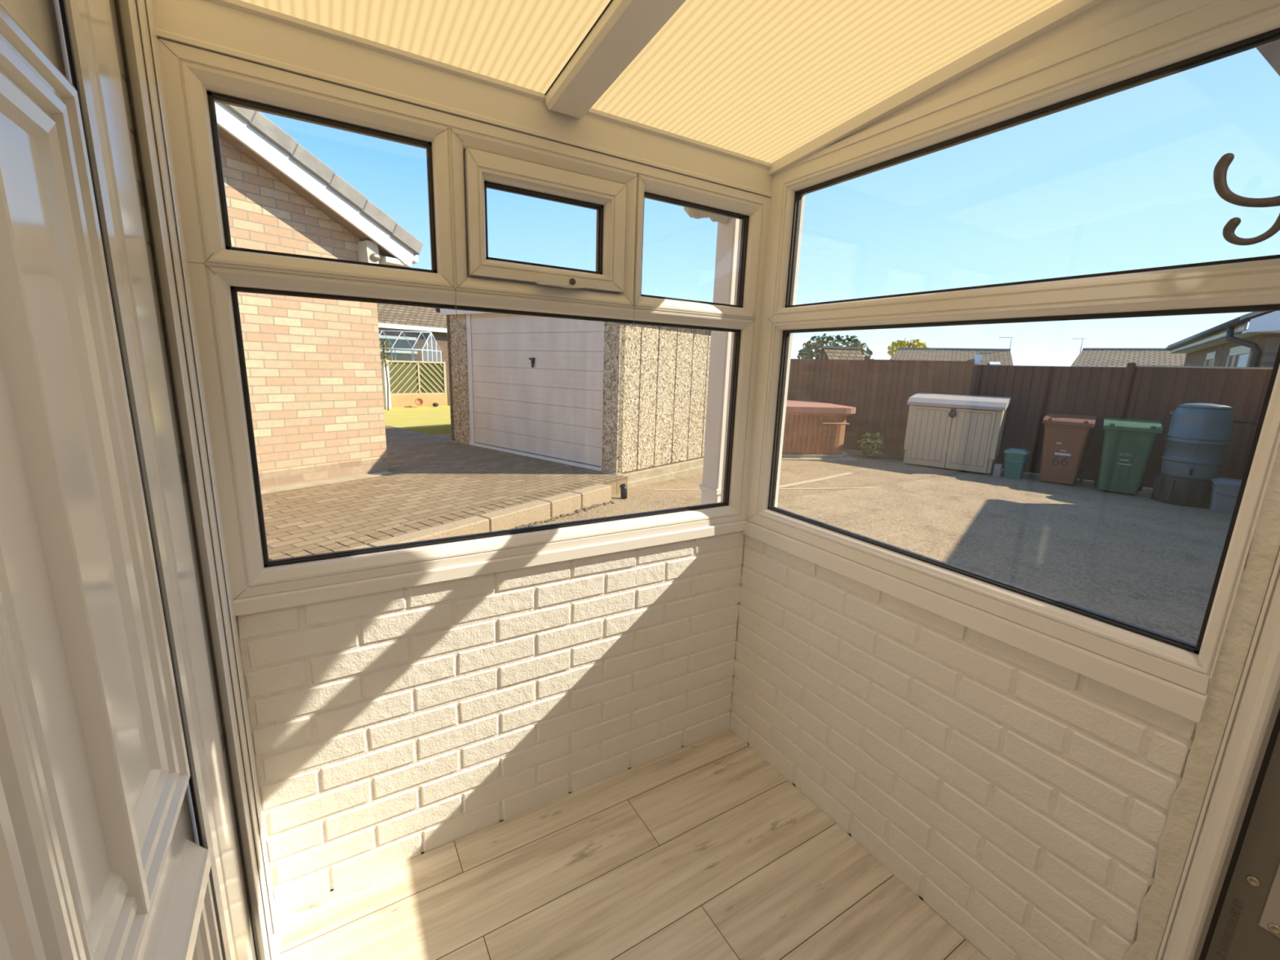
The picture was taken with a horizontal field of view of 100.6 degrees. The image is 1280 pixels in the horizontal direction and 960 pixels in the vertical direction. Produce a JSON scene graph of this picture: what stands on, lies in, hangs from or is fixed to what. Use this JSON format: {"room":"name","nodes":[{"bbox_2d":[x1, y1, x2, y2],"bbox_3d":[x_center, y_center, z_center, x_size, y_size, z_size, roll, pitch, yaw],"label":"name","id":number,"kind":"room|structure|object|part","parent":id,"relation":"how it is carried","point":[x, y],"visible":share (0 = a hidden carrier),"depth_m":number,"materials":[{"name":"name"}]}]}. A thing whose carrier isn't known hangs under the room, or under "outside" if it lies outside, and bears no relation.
{"room":"enclosed porch","nodes":[
{"label":"enclosed porch","id":0,"kind":"room"},
{"bbox_2d":[0,0,282,959],"bbox_3d":[-0.618,0.200,0.582,0.142,2.100,1.360,-5,14,-31],"label":"door","id":1,"kind":"structure","parent":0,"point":[132,825],"depth_m":0.57,"materials":[{"name":"white plastic"}]},
{"bbox_3d":[-0.321,0.265,0.193,0.019,1.155,0.360,-5,14,-31],"label":"panel moulding","id":2,"kind":"part","parent":1,"relation":"part of","materials":[{"name":"white plastic"}]},
{"bbox_3d":[-0.513,0.036,0.481,0.019,0.840,0.379,-5,14,-31],"label":"panel moulding","id":3,"kind":"part","parent":1,"relation":"part of","materials":[{"name":"white plastic"}]},
{"bbox_3d":[-0.544,0.866,0.663,0.019,0.570,0.389,-5,14,-31],"label":"panel moulding","id":4,"kind":"part","parent":1,"relation":"part of","materials":[{"name":"white plastic"}]},
{"bbox_2d":[235,530,744,911],"bbox_3d":[-0.294,0.633,1.684,1.498,0.837,0.101,-5,14,-31],"label":"wall","id":5,"kind":"structure","parent":0,"point":[391,727],"depth_m":1.51,"materials":[{"name":"white brick"}]},
{"bbox_2d":[157,37,771,616],"bbox_3d":[-0.256,-0.310,1.469,1.492,1.100,0.161,-5,14,-31],"label":"window","id":6,"kind":"structure","parent":5,"relation":"in","point":[465,157],"depth_m":1.26,"materials":[{"name":"white plastic"}]},
{"bbox_2d":[151,0,773,198],"bbox_3d":[-0.291,-0.888,1.310,1.616,0.093,0.112,-5,14,-31],"label":"beam","id":7,"kind":"structure","parent":6,"relation":"on","point":[238,29],"depth_m":1.15,"materials":[{"name":"white plastic"}]},
{"bbox_3d":[-0.280,0.207,1.591,1.491,0.036,0.135,-5,14,-31],"label":"sill","id":8,"kind":"part","parent":6,"relation":"part of","materials":[{"name":"white plastic"}]},
{"bbox_3d":[-0.199,-0.514,1.380,0.145,0.024,0.036,-5,14,-31],"label":"handle","id":9,"kind":"part","parent":6,"relation":"part of","materials":[{"name":"white plastic"}]},
{"bbox_2d":[684,206,739,504],"bbox_3d":[0.240,0.001,1.982,0.291,1.904,0.105,-5,14,-31],"label":"downpipe","id":10,"kind":"object","parent":5,"relation":"attached to","point":[727,234],"visible":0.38,"depth_m":1.89,"materials":[{"name":"white plastic"}]},
{"bbox_2d":[280,728,988,959],"bbox_3d":[-0.232,1.270,0.783,2.400,0.050,1.720,-5,14,-31],"label":"floor","id":11,"kind":"structure","parent":0,"point":[703,849],"depth_m":1.44,"materials":[{"name":"brown wood"}]},
{"bbox_2d":[240,0,1062,163],"bbox_3d":[0.053,-0.884,0.824,1.710,0.146,1.300,-5,14,-31],"label":"ceiling","id":12,"kind":"structure","parent":0,"point":[762,80],"depth_m":1.12,"materials":[{"name":"beige plastic"}]},
{"bbox_2d":[544,0,685,118],"bbox_3d":[0.118,-0.854,0.799,0.102,0.147,1.180,-5,14,-31],"label":"roof beam","id":13,"kind":"structure","parent":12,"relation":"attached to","point":[624,28],"depth_m":1.08,"materials":[{"name":"white plastic"}]},
{"bbox_2d":[768,0,1219,175],"bbox_3d":[0.747,-0.915,1.184,0.090,0.144,1.200,-5,14,-31],"label":"trim","id":14,"kind":"structure","parent":12,"relation":"attached to","point":[1068,29],"depth_m":1.09,"materials":[{"name":"white plastic"}]},
{"bbox_3d":[0.756,-0.917,1.189,0.068,0.143,1.200,-5,14,-31],"label":"infill panel","id":15,"kind":"part","parent":14,"relation":"part of","materials":[{"name":"white plastic"}]},
{"bbox_2d":[729,534,1196,959],"bbox_3d":[0.692,0.695,1.593,0.101,0.822,1.292,-5,14,-31],"label":"wall","id":16,"kind":"structure","parent":0,"point":[1024,797],"depth_m":1.32,"materials":[{"name":"white brick"}]},
{"bbox_2d":[742,0,1279,723],"bbox_3d":[0.753,-0.274,1.342,0.130,1.187,1.192,-5,14,-31],"label":"window","id":17,"kind":"structure","parent":16,"relation":"in","point":[1175,675],"depth_m":1.11,"materials":[{"name":"white plastic"}]},
{"bbox_3d":[0.734,0.280,1.460,0.130,0.054,1.192,-5,14,-31],"label":"sill","id":18,"kind":"part","parent":17,"relation":"part of","materials":[{"name":"white plastic"}]},
{"bbox_3d":[0.302,0.147,0.261,3.160,2.800,0.300,-5,14,-31],"label":"wall","id":19,"kind":"structure","parent":0,"visible":0},
{"bbox_2d":[1124,444,1279,959],"bbox_3d":[1.051,0.189,0.905,0.106,2.100,0.049,-5,14,-31],"label":"plaster","id":20,"kind":"object","parent":19,"relation":"attached to","point":[1186,803],"visible":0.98,"depth_m":0.93,"materials":[{"name":"beige paint"}]},
{"bbox_2d":[1156,549,1279,959],"bbox_3d":[1.121,0.220,0.770,0.130,2.100,0.278,-5,14,-31],"label":"door","id":21,"kind":"structure","parent":19,"relation":"in","point":[1226,905],"depth_m":0.90,"materials":[{"name":"white plastic"}]},
{"bbox_3d":[1.070,0.652,0.859,0.003,0.225,0.054,-5,14,-31],"label":"lock plate","id":22,"kind":"part","parent":21,"relation":"part of","materials":[{"name":"silver metal"}]},
{"bbox_2d":[1255,40,1279,75],"bbox_3d":[-0.442,-1.241,-2.056,6.745,2.130,3.740,-5,14,-31],"label":"roof eaves","id":23,"kind":"object","parent":19,"relation":"attached to","point":[1270,52],"visible":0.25,"depth_m":1.21,"materials":[{"name":"grey concrete"}]},
{"label":"outside","id":24,"kind":"structure","parent":0,"visible":0},
{"bbox_2d":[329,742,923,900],"bbox_3d":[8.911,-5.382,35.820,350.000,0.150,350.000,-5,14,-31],"label":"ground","id":25,"kind":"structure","parent":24,"point":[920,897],"depth_m":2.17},
{"bbox_2d":[796,333,874,359],"bbox_3d":[13.664,-8.017,37.642,5.142,4.494,5.227,-5,14,-31],"label":"tree","id":26,"kind":"object","parent":25,"relation":"on","point":[808,353],"visible":0.38,"depth_m":36.48,"materials":[{"name":"green plant"}]},
{"bbox_2d":[815,346,864,359],"bbox_3d":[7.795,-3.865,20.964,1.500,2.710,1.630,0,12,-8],"label":"house","id":27,"kind":"structure","parent":25,"relation":"on","point":[838,353],"depth_m":20.51,"materials":[{"name":"brown brick"}]},
{"bbox_2d":[886,337,928,357],"bbox_3d":[14.003,-5.599,28.187,1.972,3.710,2.066,-5,14,-31],"label":"tree","id":28,"kind":"object","parent":25,"relation":"on","point":[905,343],"visible":0.45,"depth_m":27.51,"materials":[{"name":"green plant"}]},
{"bbox_2d":[889,336,1013,365],"bbox_3d":[13.478,-4.558,23.407,4.525,3.430,5.030,9,14,28],"label":"house","id":29,"kind":"structure","parent":25,"relation":"on","point":[1002,357],"depth_m":22.31,"materials":[{"name":"brown brick"}]},
{"bbox_2d":[1071,337,1186,367],"bbox_3d":[21.163,-4.157,22.370,5.211,3.600,6.030,12,16,40],"label":"house","id":30,"kind":"structure","parent":25,"relation":"on","point":[1088,357],"depth_m":21.57,"materials":[{"name":"tile"}]},
{"bbox_2d":[1164,311,1279,367],"bbox_3d":[15.731,-2.299,9.911,7.860,4.600,9.620,11,15,38],"label":"bungalow","id":31,"kind":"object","parent":25,"relation":"on","point":[1229,343],"visible":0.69,"depth_m":9.60,"materials":[{"name":"brown brick"}]},
{"bbox_3d":[13.250,-2.338,12.424,0.014,1.260,1.000,11,15,38],"label":"pane","id":32,"kind":"part","parent":31,"relation":"part of","materials":[{"name":"grey glass"}]},
{"bbox_3d":[11.422,-1.929,10.211,0.014,1.260,1.700,11,15,38],"label":"pane","id":33,"kind":"part","parent":31,"relation":"part of","materials":[{"name":"grey glass"}]},
{"bbox_2d":[1237,354,1248,367],"bbox_3d":[11.155,-2.150,9.834,0.007,0.330,0.750,11,15,38],"label":"window","id":34,"kind":"structure","parent":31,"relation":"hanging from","point":[1242,361],"depth_m":9.85,"materials":[{"name":"white"}]},
{"bbox_3d":[0.986,-0.419,0.724,0.093,0.240,0.024,-5,14,-31],"label":"board","id":35,"kind":"object","parent":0,"visible":0},
{"bbox_2d":[1213,152,1279,245],"bbox_3d":[0.938,-0.426,0.790,0.036,0.142,0.138,-5,14,-31],"label":"coat hook","id":36,"kind":"object","parent":35,"relation":"attached to","point":[1220,174],"visible":1,"depth_m":0.82,"materials":[{"name":"metal"}]},
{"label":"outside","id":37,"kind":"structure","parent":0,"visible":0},
{"bbox_2d":[431,433,1232,644],"bbox_3d":[1.513,0.517,4.507,16.500,0.412,15.000,-5,14,-31],"label":"driveway","id":38,"kind":"structure","parent":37,"point":[1137,559],"depth_m":5.36,"materials":[{"name":"grey concrete"}]},
{"bbox_2d":[341,544,370,551],"bbox_3d":[-2.005,0.649,3.136,0.155,0.302,0.900,10,14,33],"label":"kerb stone","id":39,"kind":"object","parent":38,"relation":"on","point":[363,545],"visible":0.08,"depth_m":3.44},
{"bbox_2d":[368,515,488,546],"bbox_3d":[-1.498,0.510,3.873,0.155,0.302,0.900,10,14,33],"label":"kerb stone","id":40,"kind":"object","parent":38,"relation":"on","point":[476,524],"visible":0.36,"depth_m":3.88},
{"bbox_2d":[478,499,550,532],"bbox_3d":[-1.052,0.387,4.522,0.155,0.302,0.685,10,14,33],"label":"kerb stone","id":41,"kind":"object","parent":38,"relation":"on","point":[509,517],"visible":0.46,"depth_m":4.44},
{"bbox_2d":[500,500,614,530],"bbox_3d":[-0.905,0.376,4.504,0.092,0.080,2.309,10,14,33],"label":"gravel","id":42,"kind":"object","parent":38,"relation":"on","point":[586,508],"visible":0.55,"depth_m":4.79,"materials":[{"name":"brown gravel"}]},
{"bbox_2d":[539,491,581,517],"bbox_3d":[-0.741,0.301,4.973,0.155,0.302,0.415,10,14,33],"label":"kerb stone","id":43,"kind":"object","parent":38,"relation":"on","point":[567,502],"visible":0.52,"depth_m":4.90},
{"bbox_2d":[435,307,711,488],"bbox_3d":[-0.397,-1.373,8.331,3.699,2.395,3.810,11,15,38],"label":"garage","id":44,"kind":"structure","parent":38,"relation":"on","point":[620,399],"depth_m":6.64,"materials":[{"name":"pebbledash concrete"},{"name":"white painted metal"}]},
{"bbox_3d":[-1.360,-1.481,6.706,0.100,0.120,0.035,11,15,38],"label":"handle","id":45,"kind":"part","parent":44,"relation":"part of","materials":[{"name":"black plastic"}]},
{"bbox_3d":[-1.430,-1.216,6.842,2.668,1.880,0.070,11,15,38],"label":"door frame","id":46,"kind":"part","parent":44,"relation":"part of","materials":[{"name":"white metal"}]},
{"bbox_2d":[619,483,626,498],"bbox_3d":[-0.174,0.114,5.627,0.070,0.156,0.094,-5,14,-31],"label":"drain pipe","id":47,"kind":"object","parent":38,"relation":"on","point":[623,486],"visible":1,"depth_m":5.60,"materials":[{"name":"black plastic"}]},
{"bbox_2d":[653,472,874,499],"bbox_3d":[1.887,0.073,6.809,3.668,0.091,0.963,-5,14,-31],"label":"strip","id":48,"kind":"object","parent":38,"relation":"on","point":[780,486],"visible":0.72,"depth_m":6.93,"materials":[{"name":"beige concrete"}]},
{"bbox_2d":[781,400,857,462],"bbox_3d":[2.589,-0.987,10.091,2.270,0.950,2.240,0,12,-8],"label":"hot tub","id":49,"kind":"object","parent":38,"relation":"on","point":[814,431],"visible":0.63,"depth_m":9.24,"materials":[{"name":"wood"}]},
{"bbox_3d":[3.374,-0.871,9.241,0.500,0.250,0.100,0,12,-8],"label":"step rail","id":50,"kind":"part","parent":49,"relation":"part of","materials":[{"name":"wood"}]},
{"bbox_2d":[856,431,884,457],"bbox_3d":[4.320,-0.663,9.967,0.465,0.490,0.480,-5,14,-31],"label":"shrub","id":51,"kind":"object","parent":38,"relation":"on","point":[870,450],"visible":1,"depth_m":9.90,"materials":[{"name":"green plant"}]},
{"bbox_2d":[864,453,903,460],"bbox_3d":[4.897,-0.431,10.162,1.100,0.020,0.470,12,16,40],"label":"turf patch","id":52,"kind":"object","parent":38,"relation":"on","point":[884,455],"visible":0.36,"depth_m":10.19,"materials":[{"name":"green plant"}]},
{"bbox_2d":[903,392,1011,474],"bbox_3d":[5.395,-0.840,9.138,1.410,1.220,0.820,11,15,37],"label":"store","id":53,"kind":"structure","parent":38,"relation":"on","point":[958,432],"depth_m":8.83,"materials":[{"name":"beige plastic"}]},
{"bbox_3d":[4.939,-0.741,9.069,0.591,1.005,0.043,11,15,37],"label":"door","id":54,"kind":"part","parent":53,"relation":"part of","materials":[{"name":"beige plastic"}]},
{"bbox_3d":[5.412,-1.343,9.031,1.410,0.190,0.820,11,15,37],"label":"lid","id":55,"kind":"part","parent":53,"relation":"part of","materials":[{"name":"beige plastic"}]},
{"bbox_3d":[5.407,-0.648,8.707,0.591,1.005,0.043,11,15,37],"label":"door","id":56,"kind":"part","parent":53,"relation":"part of","materials":[{"name":"beige plastic"}]},
{"bbox_2d":[992,463,1002,476],"bbox_3d":[5.767,-0.159,8.572,0.100,0.200,0.120,11,15,37],"label":"concrete block","id":57,"kind":"object","parent":38,"relation":"on","point":[997,467],"visible":1,"depth_m":8.53,"materials":[{"name":"grey concrete"}]},
{"bbox_2d":[1002,448,1030,479],"bbox_3d":[6.016,-0.269,8.528,0.323,0.460,0.362,13,16,41],"label":"caddy","id":58,"kind":"object","parent":38,"relation":"on","point":[1015,459],"visible":1,"depth_m":8.43,"materials":[{"name":"teal plastic"}]},
{"bbox_3d":[5.963,-0.338,8.450,0.323,0.109,0.195,13,16,41],"label":"carry handle","id":59,"kind":"part","parent":58,"relation":"part of","materials":[{"name":"green plastic"}]},
{"bbox_3d":[6.030,-0.466,8.495,0.320,0.060,0.340,13,16,41],"label":"lid","id":60,"kind":"part","parent":58,"relation":"part of","materials":[{"name":"green plastic"}]},
{"bbox_2d":[786,358,1273,488],"bbox_3d":[4.582,-1.535,10.897,11.360,1.880,0.120,13,16,41],"label":"wooden fence","id":61,"kind":"object","parent":38,"relation":"on","point":[880,391],"visible":0.3,"depth_m":8.96,"materials":[{"name":"brown wood"}]},
{"bbox_3d":[3.885,-1.674,11.528,1.860,1.840,0.069,13,16,41],"label":"fence panel","id":62,"kind":"part","parent":61,"relation":"part of","materials":[{"name":"brown wood"}]},
{"bbox_3d":[4.567,-1.542,10.924,0.100,1.880,0.100,13,16,41],"label":"fence post","id":63,"kind":"part","parent":61,"relation":"part of","materials":[{"name":"brown wood"}]},
{"bbox_3d":[5.263,-1.375,10.314,1.880,1.855,0.069,13,16,41],"label":"fence panel","id":64,"kind":"part","parent":61,"relation":"part of","materials":[{"name":"brown wood"}]},
{"bbox_3d":[6.732,-1.020,9.027,2.110,1.800,0.069,13,16,41],"label":"fence panel","id":65,"kind":"part","parent":61,"relation":"part of","materials":[{"name":"brown wood"}]},
{"bbox_3d":[7.493,-0.880,8.324,0.100,1.870,0.100,13,16,41],"label":"fence post","id":66,"kind":"part","parent":61,"relation":"part of","materials":[{"name":"brown wood"}]},
{"bbox_3d":[8.150,-0.712,7.778,1.740,1.815,0.069,13,16,41],"label":"fence panel","id":67,"kind":"part","parent":61,"relation":"part of","materials":[{"name":"brown wood"}]},
{"bbox_3d":[8.186,-1.601,7.563,1.680,0.025,0.050,13,16,41],"label":"capping rail","id":68,"kind":"part","parent":61,"relation":"part of","materials":[{"name":"brown wood"}]},
{"bbox_2d":[1039,413,1097,484],"bbox_3d":[6.591,-0.484,8.252,0.610,1.040,0.808,13,16,41],"label":"wheelie bin","id":69,"kind":"object","parent":38,"relation":"on","point":[1066,437],"visible":1,"depth_m":8.01,"materials":[{"name":"brown plastic"}]},
{"bbox_3d":[6.592,-0.921,8.143,0.606,0.140,0.735,13,16,41],"label":"lid","id":70,"kind":"part","parent":69,"relation":"part of","materials":[{"name":"brown plastic"}]},
{"bbox_2d":[1093,417,1162,493],"bbox_3d":[7.024,-0.353,7.719,0.610,1.040,0.808,12,15,38],"label":"wheelie bin","id":71,"kind":"object","parent":38,"relation":"on","point":[1127,445],"visible":1,"depth_m":7.47,"materials":[{"name":"green plastic"}]},
{"bbox_3d":[7.026,-0.790,7.609,0.606,0.140,0.735,12,15,38],"label":"lid","id":72,"kind":"part","parent":71,"relation":"part of","materials":[{"name":"green plastic"}]},
{"bbox_2d":[1150,403,1257,508],"bbox_3d":[7.371,-0.332,6.997,0.620,1.335,0.754,-2,13,-19],"label":"water butt","id":73,"kind":"object","parent":38,"relation":"on","point":[1197,438],"visible":0.98,"depth_m":6.89,"materials":[{"name":"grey plastic"}]},
{"bbox_2d":[1188,468,1194,475],"bbox_3d":[7.144,-0.103,6.887,0.040,0.082,0.070,13,16,41],"label":"tap","id":74,"kind":"object","parent":73,"relation":"on","point":[1191,471],"depth_m":6.88,"materials":[{"name":"black plastic"}]},
{"bbox_3d":[7.371,-0.968,6.926,0.500,0.063,0.500,13,16,41],"label":"lid","id":75,"kind":"part","parent":73,"relation":"part of","materials":[{"name":"blue plastic"}]},
{"bbox_2d":[1208,477,1241,514],"bbox_3d":[7.395,0.203,6.673,0.343,0.420,0.362,13,16,41],"label":"caddy","id":76,"kind":"object","parent":38,"relation":"on","point":[1224,492],"visible":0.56,"depth_m":6.61,"materials":[{"name":"grey plastic"}]},
{"bbox_3d":[7.341,0.145,6.598,0.343,0.100,0.195,13,16,41],"label":"carry handle","id":77,"kind":"part","parent":76,"relation":"part of","materials":[{"name":"grey plastic"}]},
{"bbox_3d":[7.408,0.025,6.644,0.340,0.060,0.340,13,16,41],"label":"lid","id":78,"kind":"part","parent":76,"relation":"part of","materials":[{"name":"grey plastic"}]},
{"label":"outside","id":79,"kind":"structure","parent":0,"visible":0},
{"bbox_3d":[-13.507,-4.107,24.652,18.000,0.600,26.100,-5,14,-31],"label":"garden","id":80,"kind":"object","parent":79,"visible":0},
{"bbox_2d":[378,329,441,361],"bbox_3d":[-7.875,-3.684,17.029,2.433,2.136,1.933,1,12,-4],"label":"greenhouse","id":81,"kind":"object","parent":80,"relation":"on","point":[411,349],"visible":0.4,"depth_m":16.84,"materials":[{"name":"white"}]},
{"bbox_2d":[377,303,448,388],"bbox_3d":[-12.528,-7.138,24.989,8.080,5.450,14.000,11,15,38],"label":"house","id":82,"kind":"structure","parent":80,"relation":"on","point":[390,317],"depth_m":22.81,"materials":[{"name":"brown brick"}]},
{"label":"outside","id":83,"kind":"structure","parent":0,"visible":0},
{"bbox_2d":[383,404,451,434],"bbox_3d":[-4.840,-1.209,11.938,4.272,0.528,6.485,12,15,38],"label":"lawn","id":84,"kind":"structure","parent":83,"point":[425,420],"depth_m":10.95,"materials":[{"name":"green plant"}]},
{"bbox_2d":[381,359,391,408],"bbox_3d":[-6.087,-2.294,12.748,0.120,1.170,0.120,11,15,38],"label":"post","id":85,"kind":"object","parent":84,"relation":"on","point":[384,373],"visible":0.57,"depth_m":12.71,"materials":[{"name":"white wood"}]},
{"bbox_2d":[379,339,395,409],"bbox_3d":[-5.943,-2.455,12.405,0.377,1.641,0.358,8,13,25],"label":"climbing plant","id":86,"kind":"object","parent":84,"relation":"on","point":[384,340],"visible":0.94,"depth_m":12.31,"materials":[{"name":"green plant"}]},
{"bbox_2d":[380,360,449,408],"bbox_3d":[-5.889,-2.453,13.453,0.100,1.200,2.460,11,15,38],"label":"fence","id":87,"kind":"object","parent":84,"relation":"on","point":[410,380],"visible":0.67,"depth_m":13.65,"materials":[{"name":"beige wood"}]},
{"bbox_3d":[-5.145,-2.619,14.354,0.100,1.200,0.100,11,15,38],"label":"fence post","id":88,"kind":"part","parent":87,"relation":"part of","materials":[{"name":"beige wood"}]},
{"bbox_2d":[414,397,423,405],"bbox_3d":[-5.621,-1.994,13.513,0.200,0.195,0.174,-5,14,-31],"label":"flower pot","id":89,"kind":"object","parent":84,"relation":"on","point":[419,401],"visible":1,"depth_m":13.49,"materials":[{"name":"brown ceramic"}]},
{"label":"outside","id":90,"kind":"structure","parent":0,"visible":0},
{"bbox_2d":[260,425,627,559],"bbox_3d":[-4.498,0.235,4.767,5.850,0.362,8.300,10,14,33],"label":"paved driveway","id":91,"kind":"structure","parent":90,"point":[430,481],"depth_m":4.88,"materials":[{"name":"brick"}]},
{"bbox_2d":[214,101,422,489],"bbox_3d":[-8.827,-2.187,3.969,9.250,5.136,9.899,10,14,33],"label":"bungalow","id":92,"kind":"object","parent":91,"relation":"on","point":[313,365],"visible":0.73,"depth_m":4.86,"materials":[{"name":"brick"}]},
{"bbox_2d":[357,240,380,263],"bbox_3d":[-2.641,-2.193,5.185,0.189,0.240,0.199,-5,14,-31],"label":"security light","id":93,"kind":"object","parent":92,"relation":"attached to","point":[368,251],"depth_m":5.13,"materials":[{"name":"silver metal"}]},
{"bbox_2d":[570,484,611,509],"bbox_3d":[-0.489,0.231,5.340,0.155,0.302,0.475,10,14,33],"label":"kerb stone","id":94,"kind":"object","parent":91,"relation":"on","point":[599,493],"visible":0.54,"depth_m":5.27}
]}

